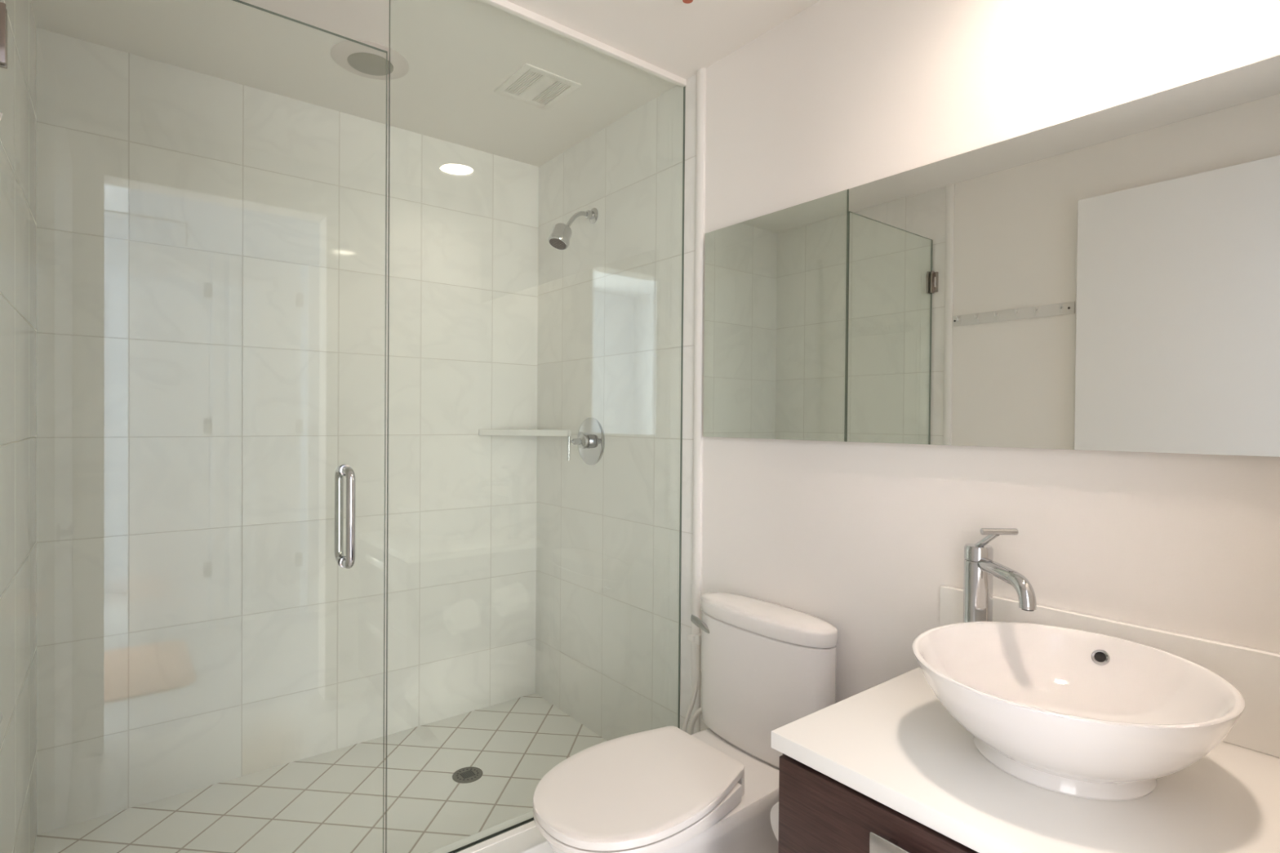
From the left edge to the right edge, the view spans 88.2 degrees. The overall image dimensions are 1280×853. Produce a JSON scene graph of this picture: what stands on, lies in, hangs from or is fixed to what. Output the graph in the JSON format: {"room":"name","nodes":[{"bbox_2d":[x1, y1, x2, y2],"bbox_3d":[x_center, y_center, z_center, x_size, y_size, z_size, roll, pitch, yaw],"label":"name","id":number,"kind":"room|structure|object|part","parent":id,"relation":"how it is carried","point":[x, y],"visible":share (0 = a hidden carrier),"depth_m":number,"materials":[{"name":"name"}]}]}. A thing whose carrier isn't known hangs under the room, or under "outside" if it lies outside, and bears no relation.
{"room":"bathroom","nodes":[
{"label":"bathroom","id":0,"kind":"room"},
{"bbox_2d":[0,0,36,852],"bbox_3d":[-1.534,0.127,1.548,0.100,2.640,1.066,0,1,-38],"label":"wall","id":1,"kind":"structure","parent":0,"point":[18,82],"depth_m":1.65,"materials":[{"name":"paint"}]},
{"bbox_2d":[0,0,387,852],"bbox_3d":[-0.922,0.103,1.435,0.719,2.075,0.124,0,1,-38],"label":"shower door","id":2,"kind":"structure","parent":1,"relation":"attached to","point":[347,562],"depth_m":1.60,"materials":[{"name":"clear glass"}]},
{"bbox_3d":[-0.918,0.103,1.439,0.708,2.075,0.010,0,1,-38],"label":"glass pane","id":3,"kind":"part","parent":2,"relation":"part of","materials":[{"name":"grey"}]},
{"bbox_3d":[-0.737,0.217,1.627,0.020,0.243,0.057,0,1,-38],"label":"pull handle","id":4,"kind":"part","parent":2,"relation":"part of","materials":[{"name":"silver metal"}]},
{"bbox_2d":[337,555,346,566],"bbox_3d":[-0.721,0.329,1.607,0.027,0.027,0.004,0,1,-38],"label":"washer","id":5,"kind":"object","parent":2,"relation":"in","point":[340,558],"depth_m":1.60,"materials":[{"name":"silver metal"}]},
{"bbox_2d":[339,464,350,475],"bbox_3d":[-0.710,0.106,1.594,0.027,0.027,0.004,0,1,-38],"label":"washer","id":6,"kind":"object","parent":2,"relation":"in","point":[341,468],"depth_m":1.59,"materials":[{"name":"silver metal"}]},
{"bbox_3d":[-0.695,0.218,1.574,0.020,0.243,0.057,0,1,-38],"label":"pull handle","id":7,"kind":"part","parent":2,"relation":"part of","materials":[{"name":"silver metal"}]},
{"bbox_2d":[36,27,538,834],"bbox_3d":[-1.189,0.120,2.577,1.918,2.640,0.120,0,1,-38],"label":"wall","id":8,"kind":"structure","parent":0,"point":[211,251],"depth_m":2.36,"materials":[{"name":"stone"}]},
{"bbox_2d":[478,429,570,435],"bbox_3d":[-0.501,0.027,2.857,0.290,0.026,0.292,0,1,-38],"label":"corner shelf","id":9,"kind":"object","parent":8,"relation":"attached to","point":[481,432],"visible":0.98,"depth_m":2.85,"materials":[{"name":"clear glass"}]},
{"bbox_2d":[33,693,607,852],"bbox_3d":[-0.865,1.347,2.167,1.718,0.200,0.955,0,1,-38],"label":"floor","id":10,"kind":"structure","parent":0,"point":[331,802],"depth_m":2.20,"materials":[{"name":"tile"}]},
{"bbox_2d":[452,766,482,782],"bbox_3d":[-0.617,1.245,2.362,0.106,0.003,0.106,0,1,-38],"label":"floor drain","id":11,"kind":"object","parent":10,"relation":"on","point":[469,774],"visible":1,"depth_m":2.36,"materials":[{"name":"metal"}]},
{"bbox_2d":[31,0,820,166],"bbox_3d":[-0.329,-1.233,1.492,1.918,0.100,2.855,0,1,-38],"label":"ceiling","id":12,"kind":"structure","parent":0,"point":[457,53],"depth_m":2.07,"materials":[{"name":"paint"}]},
{"bbox_2d":[330,40,408,79],"bbox_3d":[-0.879,-1.185,2.155,0.236,0.018,0.236,0,1,-38],"label":"recessed light","id":13,"kind":"object","parent":12,"relation":"in","point":[357,59],"visible":0.93,"depth_m":2.13,"materials":[{"name":"beige plastic"}]},
{"bbox_2d":[493,62,581,110],"bbox_3d":[-0.362,-1.189,2.320,0.216,0.005,0.237,0,1,-38],"label":"ceiling vent","id":14,"kind":"object","parent":12,"relation":"in","point":[529,81],"visible":1,"depth_m":2.31,"materials":[{"name":"paint"}]},
{"bbox_2d":[682,0,693,4],"bbox_3d":[0.127,-1.158,1.757,0.064,0.048,0.064,0,1,-38],"label":"sprinkler","id":15,"kind":"object","parent":12,"relation":"attached to","point":[687,2],"visible":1,"depth_m":1.76,"materials":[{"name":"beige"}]},
{"bbox_2d":[428,810,555,852],"bbox_3d":[-0.521,1.303,1.732,1.718,0.300,0.157,0,1,-38],"label":"shower curb","id":16,"kind":"object","parent":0,"point":[530,841],"visible":0.05,"depth_m":1.84,"materials":[{"name":"white stone"}]},
{"bbox_2d":[456,820,536,852],"bbox_3d":[-0.242,1.151,1.964,0.992,0.004,0.026,0,1,-38],"label":"trim","id":17,"kind":"structure","parent":16,"relation":"on","point":[502,837],"depth_m":1.84,"materials":[{"name":"white stone"}]},
{"bbox_2d":[385,0,685,852],"bbox_3d":[-0.246,-0.007,1.969,0.992,2.320,0.013,0,1,-38],"label":"fixed glass panel","id":18,"kind":"object","parent":16,"relation":"on","point":[528,820],"visible":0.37,"depth_m":1.89,"materials":[{"name":"grey"}]},
{"bbox_2d":[535,0,1279,740],"bbox_3d":[0.411,0.138,2.020,0.100,2.640,2.740,0,1,-38],"label":"wall","id":19,"kind":"structure","parent":0,"point":[863,540],"depth_m":1.80,"materials":[{"name":"paint"}]},
{"bbox_2d":[547,208,598,249],"bbox_3d":[-0.267,-0.795,2.627,0.211,0.193,0.085,0,1,-38],"label":"shower fixture","id":20,"kind":"object","parent":19,"relation":"attached to","point":[559,237],"visible":1,"depth_m":2.58,"materials":[{"name":"silver metal"}]},
{"bbox_3d":[-0.255,-0.823,2.644,0.112,0.092,0.018,0,1,-38],"label":"arm","id":21,"kind":"part","parent":20,"relation":"part of","materials":[{"name":"silver metal"}]},
{"bbox_2d":[479,0,686,87],"bbox_3d":[-0.235,-1.176,1.958,0.992,0.021,0.020,0,1,-38],"label":"trim","id":22,"kind":"structure","parent":19,"relation":"attached to","point":[506,6],"depth_m":2.00,"materials":[{"name":"paint"}]},
{"bbox_2d":[567,417,604,465],"bbox_3d":[-0.245,0.061,2.677,0.113,0.194,0.194,0,1,-38],"label":"shower valve","id":23,"kind":"object","parent":19,"relation":"attached to","point":[590,441],"visible":1,"depth_m":2.67,"materials":[{"name":"silver metal"}]},
{"bbox_3d":[-0.280,0.087,2.649,0.023,0.098,0.012,0,1,-38],"label":"lever","id":24,"kind":"part","parent":23,"relation":"part of","materials":[{"name":"silver metal"}]},
{"bbox_2d":[681,633,702,734],"bbox_3d":[0.179,0.945,2.137,0.117,0.524,0.116,0,1,-38],"label":"supply hose","id":25,"kind":"object","parent":19,"relation":"attached to","point":[696,637],"visible":0.54,"depth_m":2.16,"materials":[{"name":"white metal"}]},
{"bbox_2d":[690,67,706,733],"bbox_3d":[0.192,0.035,2.205,0.014,2.439,0.037,0,1,-38],"label":"trim","id":26,"kind":"structure","parent":19,"relation":"attached to","point":[701,73],"depth_m":2.19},
{"bbox_2d":[702,55,1279,457],"bbox_3d":[0.671,-0.290,1.596,0.018,0.664,1.463,0,1,-38],"label":"wall mirror","id":27,"kind":"object","parent":19,"relation":"attached to","point":[1108,279],"visible":1,"depth_m":1.37,"materials":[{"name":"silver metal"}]},
{"bbox_2d":[939,585,1279,757],"bbox_3d":[0.921,0.461,1.276,0.020,0.167,0.690,0,1,-38],"label":"backsplash","id":28,"kind":"structure","parent":19,"relation":"attached to","point":[1255,673],"depth_m":1.16,"materials":[{"name":"stone"}]},
{"bbox_3d":[0.032,1.414,1.033,1.718,0.200,1.630,0,1,-38],"label":"floor","id":29,"kind":"structure","parent":0,"visible":0},
{"bbox_2d":[533,591,837,852],"bbox_3d":[0.102,0.909,1.691,0.784,0.798,0.475,0,1,-38],"label":"toilet","id":30,"kind":"object","parent":29,"relation":"on","point":[766,667],"visible":0.94,"depth_m":1.69,"materials":[{"name":"ceramic"}]},
{"bbox_3d":[-0.031,0.889,1.593,0.454,0.040,0.396,0,1,-38],"label":"seat","id":31,"kind":"part","parent":30,"relation":"part of","materials":[{"name":"plastic"}]},
{"bbox_3d":[-0.014,0.877,1.606,0.496,0.066,0.397,0,1,-38],"label":"seat lid","id":32,"kind":"part","parent":30,"relation":"part of","materials":[{"name":"plastic"}]},
{"bbox_3d":[0.193,0.600,2.005,0.038,0.044,0.086,0,1,-38],"label":"flush lever","id":33,"kind":"part","parent":30,"relation":"part of","materials":[{"name":"silver metal"}]},
{"bbox_3d":[0.350,0.739,1.884,0.153,0.347,0.470,0,1,-38],"label":"tank","id":34,"kind":"part","parent":30,"relation":"part of","materials":[{"name":"ceramic"}]},
{"bbox_3d":[0.352,0.538,1.882,0.156,0.054,0.475,0,1,-38],"label":"tank lid","id":35,"kind":"part","parent":30,"relation":"part of","materials":[{"name":"ceramic"}]},
{"bbox_2d":[777,753,978,852],"bbox_3d":[0.676,0.947,1.078,0.648,0.744,0.681,0,1,-38],"label":"vanity cabinet","id":36,"kind":"object","parent":29,"relation":"on","point":[818,813],"visible":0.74,"depth_m":1.06,"materials":[{"name":"brown wood"}]},
{"bbox_3d":[0.432,0.620,0.890,0.031,0.034,0.256,0,1,-38],"label":"handle","id":37,"kind":"part","parent":36,"relation":"part of","materials":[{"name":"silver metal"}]},
{"bbox_2d":[770,666,1279,852],"bbox_3d":[0.687,0.559,1.092,0.615,0.030,0.690,0,1,-38],"label":"countertop","id":38,"kind":"structure","parent":36,"relation":"on","point":[892,742],"depth_m":0.99,"materials":[{"name":"stone"}]},
{"bbox_2d":[962,528,1036,622],"bbox_3d":[0.734,0.376,1.324,0.078,0.334,0.223,0,1,-5],"label":"faucet","id":39,"kind":"object","parent":38,"relation":"on","point":[980,566],"visible":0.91,"depth_m":1.38,"materials":[{"name":"silver metal"}]},
{"bbox_3d":[0.722,0.238,1.379,0.015,0.052,0.066,0,1,-14],"label":"lever","id":40,"kind":"part","parent":39,"relation":"part of","materials":[{"name":"silver metal"}]},
{"bbox_3d":[0.719,0.306,1.298,0.028,0.063,0.176,0,1,0],"label":"spout","id":41,"kind":"part","parent":39,"relation":"part of","materials":[{"name":"silver metal"}]},
{"bbox_2d":[912,621,1244,800],"bbox_3d":[0.691,0.466,1.086,0.464,0.156,0.446,0,1,-38],"label":"vessel sink","id":42,"kind":"object","parent":38,"relation":"on","point":[1071,712],"visible":1,"depth_m":1.06,"materials":[{"name":"ceramic"}]},
{"bbox_3d":[0.453,0.782,1.385,0.354,0.069,0.080,0,1,-38],"label":"toilet roll holder","id":43,"kind":"object","parent":36,"relation":"attached to","visible":0},
{"bbox_2d":[769,801,778,841],"bbox_3d":[0.346,0.799,1.343,0.126,0.133,0.118,0,1,-38],"label":"toilet paper roll","id":44,"kind":"object","parent":43,"relation":"on","point":[774,815],"visible":0.07,"depth_m":1.34,"materials":[{"name":"white paper"}]},
{"bbox_3d":[-0.684,0.144,0.474,0.100,2.640,1.674,0,1,-38],"label":"wall","id":45,"kind":"structure","parent":0,"visible":0},
{"bbox_2d":[0,712,2,723],"bbox_3d":[-0.475,0.183,0.384,0.075,2.247,0.893,0,1,-38],"label":"door","id":46,"kind":"structure","parent":45,"relation":"in","point":[1,714],"depth_m":0.70,"materials":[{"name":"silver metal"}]}
]}

